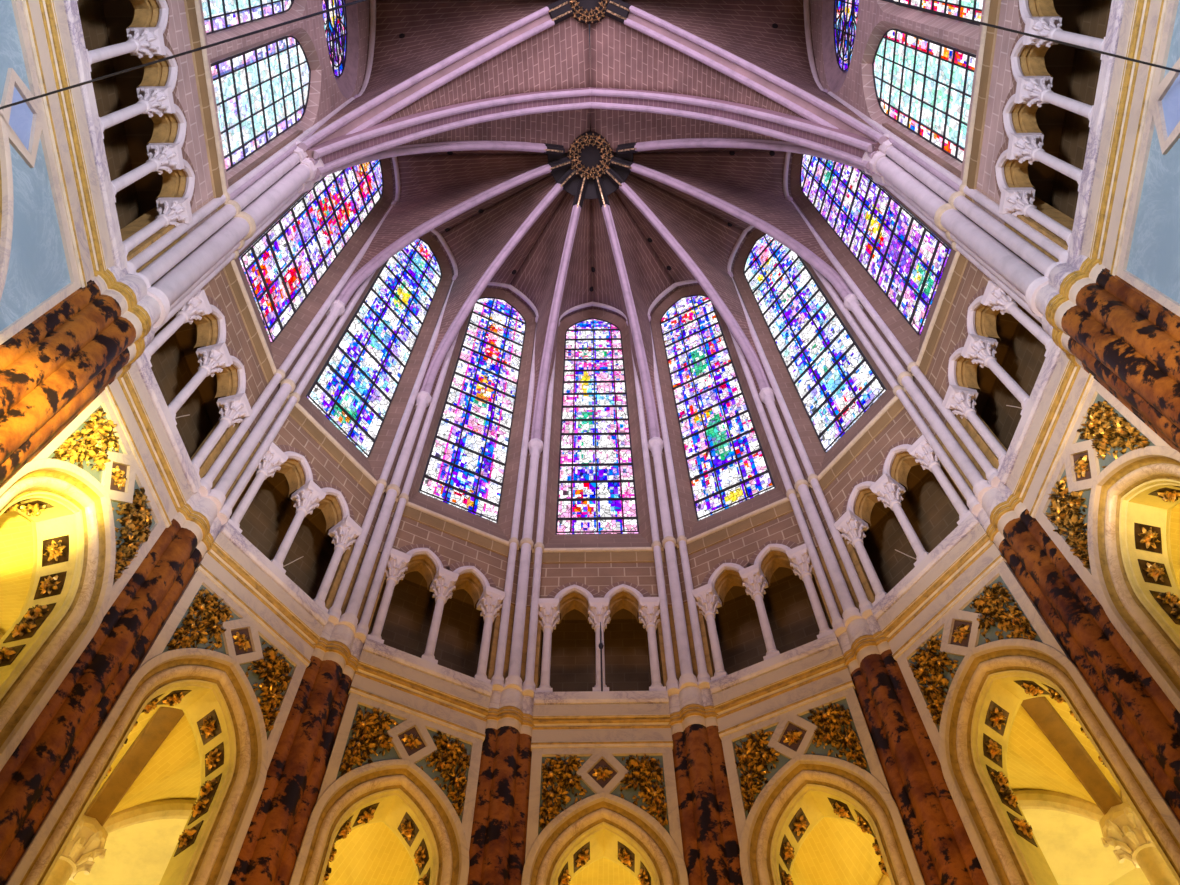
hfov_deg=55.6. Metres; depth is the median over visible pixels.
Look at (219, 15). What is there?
window
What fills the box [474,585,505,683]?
triforium colonette
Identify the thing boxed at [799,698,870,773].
spandrel panel
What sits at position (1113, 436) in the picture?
spandrel panel
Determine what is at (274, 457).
triforium colonette
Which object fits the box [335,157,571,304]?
rib
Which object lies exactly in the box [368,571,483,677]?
wall
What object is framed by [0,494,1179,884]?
ceiling
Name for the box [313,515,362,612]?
triforium colonette
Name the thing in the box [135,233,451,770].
wall
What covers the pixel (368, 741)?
spandrel panel
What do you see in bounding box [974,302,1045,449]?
wall
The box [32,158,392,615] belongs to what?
wall
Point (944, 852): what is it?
pier
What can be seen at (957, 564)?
crown molding
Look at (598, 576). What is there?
wall
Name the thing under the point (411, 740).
diamond panel
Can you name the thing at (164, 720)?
rib
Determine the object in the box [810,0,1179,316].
wall
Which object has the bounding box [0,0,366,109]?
cable
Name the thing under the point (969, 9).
window
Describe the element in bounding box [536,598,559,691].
triforium colonette
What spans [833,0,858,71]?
window
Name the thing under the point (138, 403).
crown molding
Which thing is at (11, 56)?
spandrel panel
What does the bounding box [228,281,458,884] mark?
pier
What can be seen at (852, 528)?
triforium colonette
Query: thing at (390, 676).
crown molding
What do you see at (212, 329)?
arch
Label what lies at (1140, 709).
pier
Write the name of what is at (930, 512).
wall
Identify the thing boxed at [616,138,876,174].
rib
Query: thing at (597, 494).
window
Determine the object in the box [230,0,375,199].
rib
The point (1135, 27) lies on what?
crown molding
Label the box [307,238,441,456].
window
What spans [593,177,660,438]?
rib
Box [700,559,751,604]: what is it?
arch
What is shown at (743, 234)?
rib
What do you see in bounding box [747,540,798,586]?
arch
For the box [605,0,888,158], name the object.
rib
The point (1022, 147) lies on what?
triforium colonette
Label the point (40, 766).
pier
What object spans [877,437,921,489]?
arch
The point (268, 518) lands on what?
wall
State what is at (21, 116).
diamond panel
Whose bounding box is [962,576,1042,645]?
spandrel panel
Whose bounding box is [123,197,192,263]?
triforium colonette
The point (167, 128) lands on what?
arch
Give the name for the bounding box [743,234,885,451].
window
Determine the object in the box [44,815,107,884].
column
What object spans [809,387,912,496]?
string course
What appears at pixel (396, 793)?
arch
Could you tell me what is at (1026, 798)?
arch
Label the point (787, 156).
rib
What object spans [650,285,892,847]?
wall
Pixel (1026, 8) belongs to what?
arch
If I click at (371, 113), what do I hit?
rib
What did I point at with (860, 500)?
arch
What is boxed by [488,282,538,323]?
rib
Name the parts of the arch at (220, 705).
rosette panel, rosette panel, rosette panel, rosette panel, rosette panel, rosette panel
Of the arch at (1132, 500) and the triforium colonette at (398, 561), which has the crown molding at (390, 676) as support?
the triforium colonette at (398, 561)
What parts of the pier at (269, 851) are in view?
ring molding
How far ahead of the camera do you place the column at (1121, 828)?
17.18 m
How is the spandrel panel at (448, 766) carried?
attached to the wall at (453, 549)
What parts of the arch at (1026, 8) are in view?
roll molding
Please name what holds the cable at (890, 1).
attached to the wall at (855, 86)
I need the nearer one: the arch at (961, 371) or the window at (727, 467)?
the arch at (961, 371)
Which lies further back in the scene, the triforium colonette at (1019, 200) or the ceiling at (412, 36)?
the ceiling at (412, 36)
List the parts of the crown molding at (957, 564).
sill, molding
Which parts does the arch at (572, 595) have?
roll molding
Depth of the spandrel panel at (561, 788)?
17.90 m
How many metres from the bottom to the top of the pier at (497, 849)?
38.100 m
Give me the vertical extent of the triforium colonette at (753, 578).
2.980 m
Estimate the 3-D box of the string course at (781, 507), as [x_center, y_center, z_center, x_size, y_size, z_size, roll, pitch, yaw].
[3.245,1.835,24.288,2.900,0.530,0.218,-24,-67,11]
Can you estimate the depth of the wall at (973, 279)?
21.56 m
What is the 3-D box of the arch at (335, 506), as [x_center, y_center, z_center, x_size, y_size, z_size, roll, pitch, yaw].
[-5.197,1.228,22.326,0.545,0.888,1.240,-37,-70,15]
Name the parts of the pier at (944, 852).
ring molding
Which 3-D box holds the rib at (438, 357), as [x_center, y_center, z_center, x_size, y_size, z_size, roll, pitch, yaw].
[-2.430,-5.146,33.396,5.448,11.571,0.320,-40,-71,16]
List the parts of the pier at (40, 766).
ring molding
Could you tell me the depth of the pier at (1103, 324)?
16.43 m
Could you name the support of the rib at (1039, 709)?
attached to the ceiling at (836, 851)
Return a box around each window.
[201,0,293,34]
[211,36,310,171]
[239,159,383,341]
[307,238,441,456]
[322,0,347,77]
[420,297,525,522]
[556,318,638,533]
[660,295,773,520]
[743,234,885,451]
[800,154,950,334]
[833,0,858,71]
[872,28,975,162]
[893,0,982,25]
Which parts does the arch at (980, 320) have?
roll molding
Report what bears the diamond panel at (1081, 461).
attached to the wall at (973, 279)
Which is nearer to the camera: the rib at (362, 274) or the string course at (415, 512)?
the string course at (415, 512)
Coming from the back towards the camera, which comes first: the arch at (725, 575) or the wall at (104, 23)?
the arch at (725, 575)
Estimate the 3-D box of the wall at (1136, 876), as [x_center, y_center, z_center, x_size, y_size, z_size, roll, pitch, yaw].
[0.228,7.866,11.346,28.600,17.200,15.795,-1,-65,0]
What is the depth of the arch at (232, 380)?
21.16 m
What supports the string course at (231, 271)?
attached to the wall at (218, 288)
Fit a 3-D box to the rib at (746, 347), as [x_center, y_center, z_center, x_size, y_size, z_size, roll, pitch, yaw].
[2.591,-5.204,33.392,5.487,11.571,0.320,39,-71,-16]
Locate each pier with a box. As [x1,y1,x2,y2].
[0,97,354,488]
[0,205,392,884]
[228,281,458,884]
[467,325,555,884]
[631,326,742,884]
[728,278,988,884]
[791,201,1179,820]
[828,91,1179,452]
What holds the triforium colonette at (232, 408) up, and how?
on the crown molding at (138, 403)
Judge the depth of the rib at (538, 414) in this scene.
35.50 m
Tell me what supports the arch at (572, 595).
attached to the wall at (598, 576)
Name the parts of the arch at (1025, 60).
roll molding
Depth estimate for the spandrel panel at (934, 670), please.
16.98 m
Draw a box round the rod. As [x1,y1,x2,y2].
[599,622,602,690]
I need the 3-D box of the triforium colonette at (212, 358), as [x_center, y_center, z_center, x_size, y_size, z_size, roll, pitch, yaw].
[-6.850,-0.965,19.174,0.539,2.980,0.458,-12,-66,5]
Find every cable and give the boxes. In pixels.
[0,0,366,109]
[882,0,1179,72]
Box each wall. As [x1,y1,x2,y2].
[0,0,369,344]
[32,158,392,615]
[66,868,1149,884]
[77,0,163,229]
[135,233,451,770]
[150,312,220,457]
[230,471,334,598]
[315,288,535,848]
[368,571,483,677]
[520,308,683,859]
[539,609,661,691]
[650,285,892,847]
[715,567,832,674]
[733,228,1071,761]
[790,153,1171,603]
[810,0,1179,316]
[863,462,968,592]
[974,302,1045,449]
[1028,0,1111,218]
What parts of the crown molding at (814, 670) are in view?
sill, molding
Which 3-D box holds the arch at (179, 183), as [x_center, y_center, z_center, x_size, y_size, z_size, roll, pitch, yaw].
[-7.228,-4.627,19.590,0.545,0.849,1.180,-1,-65,0]
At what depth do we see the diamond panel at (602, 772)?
18.18 m
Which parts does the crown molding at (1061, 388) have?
sill, molding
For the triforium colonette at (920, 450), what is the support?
on the crown molding at (957, 564)
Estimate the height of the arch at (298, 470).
0.888 m
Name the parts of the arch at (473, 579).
roll molding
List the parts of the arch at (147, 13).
roll molding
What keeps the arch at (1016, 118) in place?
attached to the wall at (855, 86)
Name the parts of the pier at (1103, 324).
ring molding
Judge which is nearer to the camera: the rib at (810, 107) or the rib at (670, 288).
the rib at (810, 107)
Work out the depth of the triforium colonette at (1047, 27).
17.64 m
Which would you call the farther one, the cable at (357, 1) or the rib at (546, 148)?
the rib at (546, 148)
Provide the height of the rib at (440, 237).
2.491 m
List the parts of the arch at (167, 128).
roll molding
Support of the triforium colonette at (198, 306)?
on the crown molding at (138, 403)
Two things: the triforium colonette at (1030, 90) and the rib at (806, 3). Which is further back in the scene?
the rib at (806, 3)
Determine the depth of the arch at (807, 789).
16.63 m
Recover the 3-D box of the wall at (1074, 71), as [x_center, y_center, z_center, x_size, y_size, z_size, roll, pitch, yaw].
[8.124,-5.979,17.737,1.100,4.650,5.940,-1,-65,0]
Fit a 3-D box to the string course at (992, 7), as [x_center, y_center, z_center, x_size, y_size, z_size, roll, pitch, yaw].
[7.223,-7.097,20.179,0.278,0.530,5.740,-1,-65,0]
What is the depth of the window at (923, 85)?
24.80 m
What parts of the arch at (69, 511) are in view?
rosette panel, rosette panel, rosette panel, rosette panel, molding, rosette panel, rosette panel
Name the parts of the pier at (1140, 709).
ring molding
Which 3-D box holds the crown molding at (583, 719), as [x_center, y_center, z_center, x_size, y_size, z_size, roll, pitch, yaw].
[0.206,5.431,19.711,2.380,1.470,1.600,-1,-65,0]
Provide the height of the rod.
2.200 m
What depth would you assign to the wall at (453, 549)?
23.71 m
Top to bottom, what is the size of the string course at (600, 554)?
0.530 m
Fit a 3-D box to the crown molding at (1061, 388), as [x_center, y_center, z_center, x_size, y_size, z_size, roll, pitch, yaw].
[7.648,-0.090,17.195,1.600,1.470,2.380,11,-66,-5]
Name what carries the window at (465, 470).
in the wall at (453, 549)
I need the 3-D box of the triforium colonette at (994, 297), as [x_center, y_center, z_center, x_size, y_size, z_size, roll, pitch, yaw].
[7.328,-2.031,18.747,0.539,2.980,0.458,11,-66,-5]
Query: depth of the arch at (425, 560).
22.87 m
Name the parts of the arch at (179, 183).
roll molding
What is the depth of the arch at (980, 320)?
20.73 m
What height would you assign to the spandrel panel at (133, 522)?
1.901 m
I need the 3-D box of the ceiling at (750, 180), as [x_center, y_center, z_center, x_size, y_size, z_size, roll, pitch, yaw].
[0.088,-5.632,33.529,14.435,12.198,7.341,-1,-65,0]
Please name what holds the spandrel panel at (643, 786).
attached to the wall at (598, 576)
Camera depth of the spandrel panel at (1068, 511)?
15.83 m
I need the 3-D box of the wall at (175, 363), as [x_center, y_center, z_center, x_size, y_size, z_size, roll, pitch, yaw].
[-7.620,-1.105,19.916,1.100,4.650,3.834,-12,-66,5]
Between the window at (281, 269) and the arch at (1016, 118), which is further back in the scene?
the window at (281, 269)
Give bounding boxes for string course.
[184,0,226,211]
[223,259,280,383]
[281,394,384,501]
[392,497,518,560]
[531,547,664,563]
[676,492,803,558]
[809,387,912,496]
[912,251,967,376]
[962,0,1000,202]
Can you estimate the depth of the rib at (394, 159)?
37.79 m
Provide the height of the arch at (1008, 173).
0.849 m
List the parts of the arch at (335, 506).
roll molding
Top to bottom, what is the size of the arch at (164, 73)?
0.849 m
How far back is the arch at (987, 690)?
15.04 m
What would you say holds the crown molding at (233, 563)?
attached to the wall at (326, 469)
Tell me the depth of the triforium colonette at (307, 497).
21.05 m
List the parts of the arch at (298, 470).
roll molding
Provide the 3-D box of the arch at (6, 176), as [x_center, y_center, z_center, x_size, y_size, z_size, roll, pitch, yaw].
[-7.452,-2.245,10.054,0.975,7.400,4.760,-1,-65,0]
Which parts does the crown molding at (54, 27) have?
molding, sill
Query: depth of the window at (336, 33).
32.51 m
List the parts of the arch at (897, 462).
roll molding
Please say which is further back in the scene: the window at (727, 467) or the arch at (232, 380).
the window at (727, 467)
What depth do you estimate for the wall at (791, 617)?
23.15 m
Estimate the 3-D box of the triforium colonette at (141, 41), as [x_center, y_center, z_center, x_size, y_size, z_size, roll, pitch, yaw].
[-7.188,-5.912,16.887,0.539,2.980,0.458,-1,-65,0]
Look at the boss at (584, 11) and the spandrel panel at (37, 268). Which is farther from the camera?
the boss at (584, 11)
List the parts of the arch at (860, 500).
roll molding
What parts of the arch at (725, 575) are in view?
roll molding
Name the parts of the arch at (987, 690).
rosette panel, rosette panel, rosette panel, rosette panel, rosette panel, rosette panel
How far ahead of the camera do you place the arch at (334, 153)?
31.96 m
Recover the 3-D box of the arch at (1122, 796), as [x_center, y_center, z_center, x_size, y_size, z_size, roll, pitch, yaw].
[9.795,3.697,17.689,0.611,2.099,5.215,26,-68,-12]
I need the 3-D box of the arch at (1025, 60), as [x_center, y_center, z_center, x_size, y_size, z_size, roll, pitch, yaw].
[7.386,-6.466,18.808,0.545,0.849,1.180,-1,-65,0]
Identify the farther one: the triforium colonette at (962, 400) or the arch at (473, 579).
the arch at (473, 579)
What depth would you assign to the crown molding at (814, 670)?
19.07 m
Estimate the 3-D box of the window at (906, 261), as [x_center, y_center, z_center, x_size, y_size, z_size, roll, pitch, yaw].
[7.234,-6.450,30.778,0.080,15.668,1.938,11,-66,-5]
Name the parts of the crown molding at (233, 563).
molding, sill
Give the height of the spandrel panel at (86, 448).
1.901 m
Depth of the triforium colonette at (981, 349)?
19.89 m
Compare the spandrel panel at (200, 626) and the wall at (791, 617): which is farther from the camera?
the wall at (791, 617)
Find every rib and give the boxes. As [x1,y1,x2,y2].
[84,707,183,826]
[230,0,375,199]
[297,0,572,165]
[309,141,564,181]
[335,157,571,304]
[391,156,400,205]
[419,168,576,393]
[431,229,457,280]
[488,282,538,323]
[531,176,588,439]
[558,302,627,326]
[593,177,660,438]
[604,167,770,390]
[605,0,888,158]
[610,156,853,299]
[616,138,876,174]
[647,280,697,321]
[727,225,752,277]
[783,152,792,200]
[803,0,959,190]
[1021,697,1122,814]
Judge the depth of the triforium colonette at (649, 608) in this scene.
22.01 m
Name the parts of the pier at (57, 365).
ring molding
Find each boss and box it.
[547,123,632,198]
[569,0,608,23]
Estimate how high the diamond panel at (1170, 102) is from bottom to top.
0.765 m
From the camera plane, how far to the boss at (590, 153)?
37.62 m
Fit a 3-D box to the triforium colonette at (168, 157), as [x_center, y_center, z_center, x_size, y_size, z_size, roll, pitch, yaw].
[-7.168,-4.242,17.659,0.539,2.980,0.458,-1,-65,0]
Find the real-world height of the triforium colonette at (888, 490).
2.980 m
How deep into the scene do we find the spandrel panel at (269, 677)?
16.98 m
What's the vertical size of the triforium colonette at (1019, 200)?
2.980 m
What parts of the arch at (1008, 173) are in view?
roll molding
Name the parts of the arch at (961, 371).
roll molding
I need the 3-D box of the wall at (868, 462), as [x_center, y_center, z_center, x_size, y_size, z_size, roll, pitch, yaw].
[5.808,-0.681,25.213,0.500,33.500,3.500,35,-70,-15]
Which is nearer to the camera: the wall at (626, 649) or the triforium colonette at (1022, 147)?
the triforium colonette at (1022, 147)
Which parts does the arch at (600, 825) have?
rosette panel, rosette panel, molding, rosette panel, rosette panel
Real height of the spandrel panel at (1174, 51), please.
2.728 m
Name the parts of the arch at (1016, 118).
roll molding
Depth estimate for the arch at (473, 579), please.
23.06 m
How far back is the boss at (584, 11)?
35.60 m
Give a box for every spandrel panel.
[0,0,29,104]
[0,139,70,330]
[48,405,123,482]
[111,480,154,579]
[162,585,239,653]
[240,636,293,735]
[336,704,403,779]
[416,729,471,820]
[538,755,594,834]
[611,754,669,833]
[733,725,789,818]
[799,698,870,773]
[909,627,963,727]
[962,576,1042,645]
[1046,469,1090,569]
[1076,393,1155,471]
[1126,126,1179,303]
[1164,0,1179,76]
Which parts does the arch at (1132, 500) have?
molding, rosette panel, rosette panel, rosette panel, rosette panel, rosette panel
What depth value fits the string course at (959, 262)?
22.22 m
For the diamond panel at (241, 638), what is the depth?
17.07 m
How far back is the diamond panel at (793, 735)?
17.89 m
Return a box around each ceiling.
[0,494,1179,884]
[312,0,870,134]
[330,108,849,444]
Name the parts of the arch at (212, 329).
roll molding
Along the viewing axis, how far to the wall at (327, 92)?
20.64 m
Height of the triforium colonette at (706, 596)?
2.980 m
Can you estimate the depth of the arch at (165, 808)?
18.89 m
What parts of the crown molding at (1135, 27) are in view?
sill, molding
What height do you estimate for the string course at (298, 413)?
0.530 m
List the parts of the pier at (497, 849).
ring molding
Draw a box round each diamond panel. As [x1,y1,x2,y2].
[9,86,32,149]
[110,463,126,491]
[231,628,252,654]
[398,727,425,755]
[588,759,616,787]
[779,723,806,750]
[950,620,971,646]
[1073,452,1090,480]
[1162,74,1179,136]
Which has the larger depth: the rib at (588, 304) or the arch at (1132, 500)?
the rib at (588, 304)
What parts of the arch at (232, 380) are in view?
roll molding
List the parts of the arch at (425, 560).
roll molding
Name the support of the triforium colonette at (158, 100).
on the crown molding at (54, 27)
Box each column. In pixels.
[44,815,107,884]
[1099,801,1178,884]
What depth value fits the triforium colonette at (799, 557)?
21.51 m
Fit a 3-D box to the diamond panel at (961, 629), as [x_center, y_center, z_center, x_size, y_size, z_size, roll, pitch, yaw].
[5.662,2.909,17.101,0.166,0.767,0.520,35,-70,-15]
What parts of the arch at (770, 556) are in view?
roll molding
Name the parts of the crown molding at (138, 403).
molding, sill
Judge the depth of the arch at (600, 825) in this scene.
17.13 m
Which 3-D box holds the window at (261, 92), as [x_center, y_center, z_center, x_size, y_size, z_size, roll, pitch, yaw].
[-7.330,-7.975,25.529,0.070,8.442,2.042,-1,-65,0]
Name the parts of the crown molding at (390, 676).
molding, sill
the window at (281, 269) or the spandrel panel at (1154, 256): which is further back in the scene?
the window at (281, 269)
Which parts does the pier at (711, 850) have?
ring molding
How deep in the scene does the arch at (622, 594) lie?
23.25 m
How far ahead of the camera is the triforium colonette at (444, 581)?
21.78 m
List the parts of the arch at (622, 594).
roll molding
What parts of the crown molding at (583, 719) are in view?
molding, sill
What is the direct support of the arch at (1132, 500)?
attached to the wall at (973, 279)
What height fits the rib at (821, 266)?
11.533 m
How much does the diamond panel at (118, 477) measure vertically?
0.767 m
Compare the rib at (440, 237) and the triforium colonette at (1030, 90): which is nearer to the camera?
the triforium colonette at (1030, 90)
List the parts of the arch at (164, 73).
roll molding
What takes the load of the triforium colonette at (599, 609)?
on the crown molding at (583, 719)
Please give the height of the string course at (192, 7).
0.530 m
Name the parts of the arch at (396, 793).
rosette panel, rosette panel, rosette panel, rosette panel, rosette panel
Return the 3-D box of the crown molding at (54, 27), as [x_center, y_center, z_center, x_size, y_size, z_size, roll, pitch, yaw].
[-7.713,-4.555,15.061,1.600,1.470,5.840,-1,-65,0]
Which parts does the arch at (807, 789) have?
rosette panel, rosette panel, rosette panel, rosette panel, rosette panel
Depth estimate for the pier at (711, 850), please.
19.18 m
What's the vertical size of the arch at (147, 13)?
0.849 m
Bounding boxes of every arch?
[0,105,13,300]
[0,458,115,770]
[4,648,267,884]
[103,799,324,884]
[127,0,168,40]
[137,36,177,99]
[146,93,186,151]
[156,149,194,206]
[193,295,227,348]
[214,347,247,398]
[274,445,317,496]
[289,759,468,884]
[306,87,879,175]
[315,481,354,530]
[398,544,450,590]
[446,562,496,607]
[521,792,688,884]
[546,582,600,623]
[596,581,651,622]
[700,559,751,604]
[740,754,924,884]
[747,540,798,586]
[842,475,880,525]
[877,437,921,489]
[878,789,1103,884]
[939,638,1179,884]
[946,338,980,390]
[965,286,999,338]
[995,139,1034,197]
[1002,85,1042,145]
[1010,25,1051,89]
[1018,0,1061,29]
[1087,446,1179,712]
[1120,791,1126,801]
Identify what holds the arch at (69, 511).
attached to the wall at (218, 288)
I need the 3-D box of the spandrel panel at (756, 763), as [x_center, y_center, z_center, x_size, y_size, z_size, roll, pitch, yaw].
[2.747,5.116,17.544,0.924,1.901,0.218,-24,-67,11]
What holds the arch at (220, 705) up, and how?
attached to the wall at (326, 469)
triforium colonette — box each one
[86,27,165,71]
[99,86,174,138]
[111,143,183,202]
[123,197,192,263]
[144,290,212,366]
[168,342,232,424]
[191,392,252,479]
[228,442,288,532]
[271,479,325,573]
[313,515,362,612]
[367,548,410,643]
[421,567,458,663]
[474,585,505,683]
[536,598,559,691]
[588,598,610,690]
[638,597,665,690]
[692,583,727,680]
[739,563,779,659]
[785,543,833,638]
[833,509,886,606]
[870,473,928,565]
[907,434,970,524]
[942,384,1006,471]
[961,333,1029,415]
[980,280,1052,356]
[999,187,1071,252]
[1006,133,1082,191]
[1014,76,1093,126]
[1022,16,1104,59]
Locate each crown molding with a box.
[21,0,127,287]
[105,352,200,527]
[195,522,329,667]
[348,638,492,740]
[531,691,672,750]
[709,632,854,738]
[871,513,1006,660]
[997,341,1093,517]
[1067,0,1168,275]
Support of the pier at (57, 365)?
on the floor

